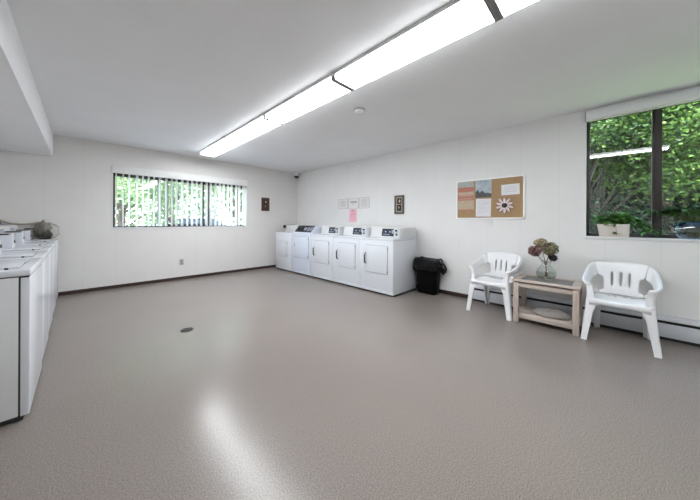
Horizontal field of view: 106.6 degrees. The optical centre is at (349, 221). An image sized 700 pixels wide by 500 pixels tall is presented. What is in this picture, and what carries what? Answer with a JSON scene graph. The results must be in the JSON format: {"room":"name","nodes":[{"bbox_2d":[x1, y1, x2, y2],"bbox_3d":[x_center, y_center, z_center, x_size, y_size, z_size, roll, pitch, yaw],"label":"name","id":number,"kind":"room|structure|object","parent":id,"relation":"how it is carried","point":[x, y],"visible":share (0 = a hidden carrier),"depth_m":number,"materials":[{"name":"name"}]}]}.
{"room":"laundry","nodes":[
{"label":"laundry","id":0,"kind":"room"},
{"bbox_2d":[0,134,297,291],"bbox_3d":[-3.326,-0.089,5.424,0.220,2.490,5.586,0,0,44],"label":"wall","id":1,"kind":"structure","parent":0,"point":[71,189],"depth_m":4.51,"materials":[{"name":"paint"}]},
{"bbox_2d":[0,219,40,224],"bbox_3d":[-4.804,0.006,3.691,0.070,0.089,0.565,0,0,44],"label":"hose","id":2,"kind":"object","parent":1,"relation":"attached to","point":[0,219],"visible":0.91,"depth_m":3.74,"materials":[{"name":"black plastic"}]},
{"bbox_2d":[0,0,52,155],"bbox_3d":[-2.006,-1.159,1.026,7.810,0.340,0.695,0,0,44],"label":"soffit","id":3,"kind":"object","parent":1,"relation":"attached to","point":[25,127],"depth_m":2.29,"materials":[{"name":"paint"}]},
{"bbox_2d":[58,265,275,295],"bbox_3d":[-3.248,1.128,5.343,0.012,0.055,5.146,0,0,44],"label":"baseboard","id":4,"kind":"structure","parent":1,"relation":"attached to","point":[268,266],"depth_m":4.89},
{"bbox_2d":[113,173,246,227],"bbox_3d":[-3.322,-0.411,5.389,0.192,1.067,2.340,0,0,44],"label":"window","id":5,"kind":"structure","parent":1,"relation":"in","point":[118,174],"depth_m":5.13,"materials":[{"name":"brown metal"}]},
{"bbox_2d":[112,165,247,226],"bbox_3d":[-3.287,-0.439,5.354,0.119,1.060,2.370,0,0,44],"label":"vertical blind","id":6,"kind":"object","parent":5,"relation":"attached to","point":[116,169],"visible":1,"depth_m":5.26,"materials":[{"name":"plastic"}]},
{"bbox_2d":[179,259,183,264],"bbox_3d":[-3.369,0.810,5.220,0.009,0.116,0.072,0,0,44],"label":"wall outlet","id":7,"kind":"object","parent":1,"relation":"attached to","point":[181,261],"visible":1,"depth_m":5.22,"materials":[{"name":"plastic"}]},
{"bbox_2d":[261,198,268,210],"bbox_3d":[-2.104,-0.427,6.495,0.028,0.325,0.205,0,0,44],"label":"framed picture","id":8,"kind":"object","parent":1,"relation":"attached to","point":[264,201],"visible":1,"depth_m":6.48,"materials":[{"name":"brown wood"}]},
{"bbox_2d":[0,267,699,499],"bbox_3d":[-0.461,1.218,2.617,8.250,0.100,5.586,0,0,44],"label":"floor","id":9,"kind":"structure","parent":0,"point":[284,385],"depth_m":1.70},
{"bbox_2d":[0,257,43,425],"bbox_3d":[-2.369,0.610,1.535,0.696,1.100,0.691,0,0,44],"label":"washing machine","id":10,"kind":"object","parent":9,"relation":"on","point":[21,280],"visible":1,"depth_m":1.51,"materials":[{"name":"white metal"}]},
{"bbox_2d":[0,233,49,358],"bbox_3d":[-2.886,0.607,2.025,0.696,1.100,0.691,0,0,44],"label":"washing machine","id":11,"kind":"object","parent":9,"relation":"on","point":[41,253],"visible":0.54,"depth_m":2.23,"materials":[{"name":"metal"}]},
{"bbox_2d":[0,231,53,329],"bbox_3d":[-3.402,0.605,2.515,0.696,1.100,0.691,0,0,44],"label":"washing machine","id":12,"kind":"object","parent":9,"relation":"on","point":[9,241],"visible":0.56,"depth_m":2.66,"materials":[{"name":"metal"}]},
{"bbox_2d":[0,226,56,312],"bbox_3d":[-3.919,0.603,3.004,0.696,1.100,0.691,0,0,44],"label":"washing machine","id":13,"kind":"object","parent":9,"relation":"on","point":[20,236],"visible":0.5,"depth_m":3.12,"materials":[{"name":"metal"}]},
{"bbox_2d":[0,225,58,299],"bbox_3d":[-4.436,0.601,3.494,0.696,1.100,0.691,0,0,44],"label":"washing machine","id":14,"kind":"object","parent":9,"relation":"on","point":[28,235],"visible":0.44,"depth_m":3.60,"materials":[{"name":"metal"}]},
{"bbox_2d":[33,220,59,238],"bbox_3d":[-4.489,0.112,3.861,0.273,0.290,0.262,0,0,44],"label":"laundry bag","id":15,"kind":"object","parent":14,"relation":"on","point":[43,229],"visible":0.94,"depth_m":3.79,"materials":[{"name":"grey fabric"}]},
{"bbox_2d":[180,327,193,331],"bbox_3d":[-1.747,1.160,2.796,0.124,0.004,0.124,0,0,44],"label":"floor drain","id":16,"kind":"object","parent":9,"relation":"on","point":[188,329],"visible":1,"depth_m":2.80,"materials":[{"name":"metal"}]},
{"bbox_2d":[276,225,314,271],"bbox_3d":[-1.351,0.627,6.449,0.696,1.075,0.721,0,0,44],"label":"dryer","id":17,"kind":"object","parent":9,"relation":"on","point":[283,239],"visible":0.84,"depth_m":6.20,"materials":[{"name":"white metal"}]},
{"bbox_2d":[292,225,321,276],"bbox_3d":[-0.845,0.630,5.955,0.696,1.073,0.721,0,0,44],"label":"dryer","id":18,"kind":"object","parent":9,"relation":"on","point":[301,237],"visible":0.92,"depth_m":5.66,"materials":[{"name":"metal"}]},
{"bbox_2d":[311,226,344,281],"bbox_3d":[-0.352,0.632,5.451,0.696,1.072,0.753,0,0,44],"label":"dryer","id":19,"kind":"object","parent":9,"relation":"on","point":[321,244],"visible":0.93,"depth_m":5.21,"materials":[{"name":"white metal"}]},
{"bbox_2d":[333,226,370,288],"bbox_3d":[0.147,0.635,4.963,0.696,1.072,0.753,0,0,44],"label":"dryer","id":20,"kind":"object","parent":9,"relation":"on","point":[346,247],"visible":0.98,"depth_m":4.72,"materials":[{"name":"white metal"}]},
{"bbox_2d":[360,227,416,296],"bbox_3d":[0.640,0.637,4.480,0.696,1.072,0.753,0,0,44],"label":"dryer","id":21,"kind":"object","parent":9,"relation":"on","point":[387,256],"visible":0.99,"depth_m":4.24,"materials":[{"name":"white metal"}]},
{"bbox_2d":[413,256,446,294],"bbox_3d":[1.313,0.886,4.287,0.546,0.580,0.286,0,0,44],"label":"trash bin","id":22,"kind":"object","parent":9,"relation":"on","point":[428,270],"visible":1,"depth_m":4.20,"materials":[{"name":"black plastic"}]},
{"bbox_2d":[466,252,521,320],"bbox_3d":[1.932,0.804,3.466,0.557,0.750,0.549,0,0,-42],"label":"armchair","id":23,"kind":"object","parent":9,"relation":"on","point":[505,284],"visible":0.97,"depth_m":3.48,"materials":[{"name":"white plastic"}]},
{"bbox_2d":[512,274,583,336],"bbox_3d":[2.286,0.929,3.026,0.450,0.502,0.610,0,0,-45],"label":"side table","id":24,"kind":"object","parent":9,"relation":"on","point":[574,288],"visible":0.98,"depth_m":2.94,"materials":[{"name":"brown wood"}]},
{"bbox_2d":[536,261,556,279],"bbox_3d":[2.300,0.570,3.063,0.198,0.215,0.198,0,0,44],"label":"glass vase","id":25,"kind":"object","parent":24,"relation":"on","point":[541,261],"visible":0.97,"depth_m":3.05,"materials":[{"name":"glass"}]},
{"bbox_2d":[528,246,547,276],"bbox_3d":[2.195,0.464,3.024,0.237,0.369,0.149,0,0,13],"label":"hydrangea","id":26,"kind":"object","parent":25,"relation":"in","point":[533,250],"visible":1,"depth_m":3.01,"materials":[{"name":"pink plant"}]},
{"bbox_2d":[533,238,548,276],"bbox_3d":[2.239,0.420,3.059,0.153,0.456,0.140,0,0,44],"label":"hydrangea","id":27,"kind":"object","parent":25,"relation":"in","point":[542,242],"visible":0.94,"depth_m":3.03,"materials":[{"name":"beige plant"}]},
{"bbox_2d":[542,245,555,266],"bbox_3d":[2.296,0.459,3.013,0.136,0.378,0.140,0,0,44],"label":"hydrangea","id":28,"kind":"object","parent":25,"relation":"in","point":[550,250],"visible":0.99,"depth_m":2.99,"materials":[{"name":"plant"}]},
{"bbox_2d":[544,255,557,276],"bbox_3d":[2.357,0.514,3.053,0.122,0.268,0.092,0,0,44],"label":"hydrangea","id":29,"kind":"object","parent":25,"relation":"in","point":[554,257],"visible":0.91,"depth_m":3.02,"materials":[{"name":"purple plant"}]},
{"bbox_2d":[545,242,559,276],"bbox_3d":[2.364,0.445,3.073,0.164,0.406,0.178,0,0,44],"label":"hydrangea","id":30,"kind":"object","parent":25,"relation":"in","point":[550,243],"visible":0.36,"depth_m":3.04,"materials":[{"name":"green plant"}]},
{"bbox_2d":[519,306,581,324],"bbox_3d":[2.285,1.086,3.026,0.328,0.018,0.580,0,0,-45],"label":"shelf","id":31,"kind":"object","parent":24,"relation":"attached to","point":[527,310],"depth_m":3.02,"materials":[{"name":"brown wood"}]},
{"bbox_2d":[533,307,570,320],"bbox_3d":[2.295,1.038,2.975,0.350,0.076,0.233,0,0,44],"label":"folded cloth","id":32,"kind":"object","parent":24,"relation":"on","point":[550,313],"visible":1,"depth_m":2.91,"materials":[{"name":"beige fabric"}]},
{"bbox_2d":[581,261,662,358],"bbox_3d":[2.713,0.807,2.626,0.557,0.750,0.549,0,0,-42],"label":"armchair","id":33,"kind":"object","parent":9,"relation":"on","point":[594,299],"visible":1,"depth_m":2.63,"materials":[{"name":"white plastic"}]},
{"bbox_2d":[7,0,699,172],"bbox_3d":[-0.449,-1.447,2.617,8.250,0.250,5.586,0,0,44],"label":"ceiling","id":34,"kind":"structure","parent":0,"point":[170,76],"depth_m":2.23,"materials":[{"name":"paint"}]},
{"bbox_2d":[200,136,239,156],"bbox_3d":[-2.292,-1.293,4.581,1.248,0.074,0.270,0,0,44],"label":"ceiling light","id":35,"kind":"object","parent":34,"relation":"attached to","point":[221,145],"visible":0.82,"depth_m":4.51,"materials":[{"name":"plastic"}]},
{"bbox_2d":[225,113,282,143],"bbox_3d":[-1.398,-1.289,3.707,1.248,0.074,0.270,0,0,44],"label":"ceiling light","id":36,"kind":"object","parent":34,"relation":"attached to","point":[259,125],"visible":0.83,"depth_m":3.61,"materials":[{"name":"glowing translucent plastic diffuser"},{"name":"metal"}]},
{"bbox_2d":[293,172,299,177],"bbox_3d":[-1.446,-1.249,7.055,0.170,0.155,0.170,0,0,44],"label":"security camera","id":37,"kind":"object","parent":34,"relation":"attached to","point":[296,174],"visible":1,"depth_m":7.00,"materials":[{"name":"white plastic"}]},
{"bbox_2d":[264,72,352,123],"bbox_3d":[-0.504,-1.285,2.833,1.248,0.074,0.270,0,0,44],"label":"ceiling light","id":38,"kind":"object","parent":34,"relation":"attached to","point":[324,90],"visible":0.82,"depth_m":2.71,"materials":[{"name":"glowing translucent plastic diffuser"},{"name":"metal"}]},
{"bbox_2d":[354,107,364,114],"bbox_3d":[0.112,-1.294,3.084,0.136,0.050,0.136,0,0,44],"label":"smoke detector","id":39,"kind":"object","parent":34,"relation":"attached to","point":[358,111],"visible":1,"depth_m":3.05,"materials":[{"name":"white plastic"}]},
{"bbox_2d":[333,0,498,89],"bbox_3d":[0.390,-1.281,1.960,1.248,0.074,0.270,0,0,44],"label":"ceiling light","id":40,"kind":"object","parent":34,"relation":"attached to","point":[456,19],"visible":0.85,"depth_m":1.80,"materials":[{"name":"glowing translucent plastic diffuser"},{"name":"metal"}]},
{"bbox_2d":[489,0,537,19],"bbox_3d":[1.284,-1.277,1.086,1.248,0.074,0.270,0,0,44],"label":"ceiling light","id":41,"kind":"object","parent":34,"relation":"attached to","point":[502,8],"visible":1,"depth_m":1.51,"materials":[{"name":"plastic"}]},
{"bbox_2d":[297,85,699,319],"bbox_3d":[1.499,-0.069,4.459,8.030,2.490,0.220,0,0,44],"label":"wall","id":42,"kind":"structure","parent":0,"point":[551,153],"depth_m":3.65,"materials":[{"name":"paint"}]},
{"bbox_2d":[338,199,347,208],"bbox_3d":[-0.154,-0.398,5.917,0.305,0.225,0.006,0,0,44],"label":"notice","id":43,"kind":"object","parent":42,"relation":"attached to","point":[343,203],"visible":1,"depth_m":5.91,"materials":[{"name":"paper"}]},
{"bbox_2d":[349,209,356,221],"bbox_3d":[0.064,-0.130,5.704,0.225,0.280,0.006,0,0,44],"label":"notice","id":44,"kind":"object","parent":42,"relation":"attached to","point":[352,212],"visible":1,"depth_m":5.70,"materials":[{"name":"pink paper"}]},
{"bbox_2d":[348,198,358,208],"bbox_3d":[0.075,-0.395,5.694,0.305,0.226,0.006,0,0,44],"label":"notice","id":45,"kind":"object","parent":42,"relation":"attached to","point":[353,203],"visible":1,"depth_m":5.69,"materials":[{"name":"paper"}]},
{"bbox_2d":[359,197,368,207],"bbox_3d":[0.297,-0.393,5.477,0.285,0.228,0.006,0,0,44],"label":"notice","id":46,"kind":"object","parent":42,"relation":"attached to","point":[364,201],"visible":1,"depth_m":5.47,"materials":[{"name":"paper"}]},
{"bbox_2d":[394,195,403,213],"bbox_3d":[0.915,-0.314,4.857,0.205,0.345,0.028,0,0,44],"label":"framed picture","id":47,"kind":"object","parent":42,"relation":"attached to","point":[399,199],"visible":1,"depth_m":4.85},
{"bbox_2d":[416,285,467,297],"bbox_3d":[0.198,1.141,5.563,4.608,0.060,0.012,0,0,44],"label":"baseboard","id":48,"kind":"structure","parent":42,"relation":"attached to","point":[440,290],"depth_m":4.14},
{"bbox_2d":[456,174,524,218],"bbox_3d":[2.005,-0.333,3.797,0.916,0.596,0.020,0,0,44],"label":"bulletin board","id":49,"kind":"object","parent":42,"relation":"attached to","point":[518,211],"visible":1,"depth_m":3.68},
{"bbox_2d":[458,181,473,210],"bbox_3d":[1.778,-0.390,4.013,0.240,0.445,0.004,0,0,44],"label":"poster","id":50,"kind":"object","parent":49,"relation":"attached to","point":[465,189],"visible":1,"depth_m":4.00,"materials":[{"name":"beige paper"}]},
{"bbox_2d":[475,179,491,197],"bbox_3d":[1.960,-0.485,3.836,0.219,0.264,0.003,0,0,44],"label":"print","id":51,"kind":"object","parent":49,"relation":"attached to","point":[483,187],"visible":1,"depth_m":3.83},
{"bbox_2d":[476,198,490,216],"bbox_3d":[1.959,-0.203,3.836,0.207,0.263,0.003,2,1,44],"label":"notice","id":52,"kind":"object","parent":49,"relation":"attached to","point":[483,206],"visible":1,"depth_m":3.83,"materials":[{"name":"white paper"}]},
{"bbox_2d":[496,198,513,213],"bbox_3d":[2.153,-0.221,3.632,0.231,0.233,0.036,0,0,44],"label":"fabric flower","id":53,"kind":"object","parent":49,"relation":"attached to","point":[504,205],"visible":1,"depth_m":3.63,"materials":[{"name":"white fabric"}]},
{"bbox_2d":[501,183,519,194],"bbox_3d":[2.208,-0.442,3.594,0.220,0.147,0.003,-1,-1,44],"label":"notice","id":54,"kind":"object","parent":49,"relation":"attached to","point":[508,189],"visible":1,"depth_m":3.59,"materials":[{"name":"white paper"}]},
{"bbox_2d":[472,284,699,346],"bbox_3d":[2.945,1.063,2.838,3.150,0.240,0.070,0,0,44],"label":"baseboard heater","id":55,"kind":"object","parent":42,"relation":"attached to","point":[671,328],"visible":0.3,"depth_m":2.83,"materials":[{"name":"white metal"}]},
{"bbox_2d":[585,101,699,241],"bbox_3d":[3.388,-0.523,2.569,1.589,1.444,0.188,0,0,44],"label":"window","id":56,"kind":"structure","parent":42,"relation":"in","point":[656,119],"depth_m":2.77,"materials":[{"name":"brown metal"}]},
{"bbox_2d":[592,211,658,237],"bbox_3d":[2.995,0.027,2.863,0.531,0.290,0.224,0,0,44],"label":"potted plant","id":57,"kind":"object","parent":56,"relation":"on","point":[606,229],"visible":0.99,"depth_m":2.87,"materials":[{"name":"green plant"}]},
{"bbox_2d":[585,88,699,121],"bbox_3d":[3.317,-1.212,2.486,1.600,0.113,0.067,0,0,44],"label":"window shade","id":58,"kind":"object","parent":56,"relation":"attached to","point":[692,95],"visible":1,"depth_m":2.70,"materials":[{"name":"white plastic"}]},
{"bbox_2d":[674,221,699,239],"bbox_3d":[3.359,0.086,2.542,0.264,0.176,0.137,0,0,44],"label":"glass bowl","id":59,"kind":"object","parent":56,"relation":"on","point":[681,221],"visible":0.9,"depth_m":2.56,"materials":[{"name":"clear glass"}]},
{"bbox_2d":[641,205,699,237],"bbox_3d":[3.361,-0.004,2.515,0.749,0.319,0.203,0,0,44],"label":"plant","id":60,"kind":"object","parent":59,"relation":"in","point":[694,230],"visible":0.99,"depth_m":2.56,"materials":[{"name":"green plant"}]},
{"label":"outside","id":61,"kind":"structure","parent":0,"visible":0},
{"bbox_3d":[-13.165,1.413,19.856,33.420,0.300,70.000,0,0,44],"label":"ground","id":62,"kind":"structure","parent":61,"visible":0},
{"bbox_2d":[117,177,194,225],"bbox_3d":[-8.186,-1.452,9.089,5.315,5.490,5.331,0,0,29],"label":"tree","id":63,"kind":"object","parent":62,"relation":"on","point":[119,179],"visible":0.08,"depth_m":9.19,"materials":[{"name":"green plant"}]},
{"bbox_2d":[117,185,241,225],"bbox_3d":[-11.143,-1.365,17.584,9.475,9.324,27.536,0,0,43],"label":"foliage","id":64,"kind":"object","parent":62,"relation":"on","point":[132,216],"visible":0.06,"depth_m":16.68,"materials":[{"name":"green plant"}]},
{"bbox_2d":[144,179,222,222],"bbox_3d":[-9.540,-2.393,13.847,7.597,7.359,6.094,0,0,15],"label":"tree","id":65,"kind":"object","parent":62,"relation":"on","point":[169,218],"visible":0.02,"depth_m":13.92,"materials":[{"name":"green plant"}]},
{"bbox_2d":[168,218,221,224],"bbox_3d":[-6.870,0.570,12.429,1.800,1.440,4.260,0,0,41],"label":"car","id":66,"kind":"object","parent":62,"relation":"on","point":[178,219],"visible":0.04,"depth_m":11.53,"materials":[{"name":"paint"}]},
{"bbox_2d":[178,182,241,224],"bbox_3d":[-6.671,-2.140,15.363,6.425,6.869,6.853,0,0,9],"label":"tree","id":67,"kind":"object","parent":62,"relation":"on","point":[194,191],"visible":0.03,"depth_m":14.89,"materials":[{"name":"green plant"}]},
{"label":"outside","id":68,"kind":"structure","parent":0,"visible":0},
{"bbox_3d":[23.972,1.575,7.777,36.580,0.300,35.354,0,0,44],"label":"lawn","id":69,"kind":"structure","parent":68,"visible":0},
{"bbox_2d":[590,108,688,199],"bbox_3d":[5.072,-1.430,5.821,4.057,5.560,4.015,0,0,15],"label":"tree","id":70,"kind":"object","parent":69,"relation":"on","point":[609,126],"visible":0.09,"depth_m":5.07,"materials":[{"name":"green plant"}]},
{"bbox_2d":[590,144,695,230],"bbox_3d":[7.798,-2.421,7.833,7.459,7.567,7.066,0,0,-24],"label":"tree","id":71,"kind":"object","parent":69,"relation":"on","point":[602,190],"visible":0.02,"depth_m":7.87,"materials":[{"name":"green plant"}]},
{"bbox_2d":[590,103,699,234],"bbox_3d":[6.462,-1.327,5.596,4.681,5.360,4.666,0,0,39],"label":"tree","id":72,"kind":"object","parent":69,"relation":"on","point":[611,173],"visible":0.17,"depth_m":5.59,"materials":[{"name":"green plant"}]},
{"bbox_2d":[590,180,699,234],"bbox_3d":[6.240,0.703,5.058,5.412,3.517,9.311,0,0,-41],"label":"undergrowth","id":73,"kind":"object","parent":69,"relation":"on","point":[593,227],"visible":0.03,"depth_m":4.95,"materials":[{"name":"green plant"}]},
{"bbox_2d":[590,122,699,233],"bbox_3d":[11.877,-3.004,9.854,10.103,14.714,25.090,0,0,-43],"label":"foliage","id":74,"kind":"object","parent":69,"relation":"on","point":[640,195],"visible":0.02,"depth_m":9.11,"materials":[{"name":"green plant"}]},
{"bbox_2d":[596,138,699,202],"bbox_3d":[9.785,-2.298,6.011,7.278,7.331,6.696,0,0,6],"label":"tree","id":75,"kind":"object","parent":69,"relation":"on","point":[690,138],"visible":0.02,"depth_m":7.48,"materials":[{"name":"green plant"}]},
{"bbox_2d":[601,101,699,218],"bbox_3d":[6.457,-1.148,3.793,4.601,5.011,4.105,0,0,29],"label":"tree","id":76,"kind":"object","parent":69,"relation":"on","point":[678,134],"visible":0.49,"depth_m":4.33,"materials":[{"name":"green plant"}]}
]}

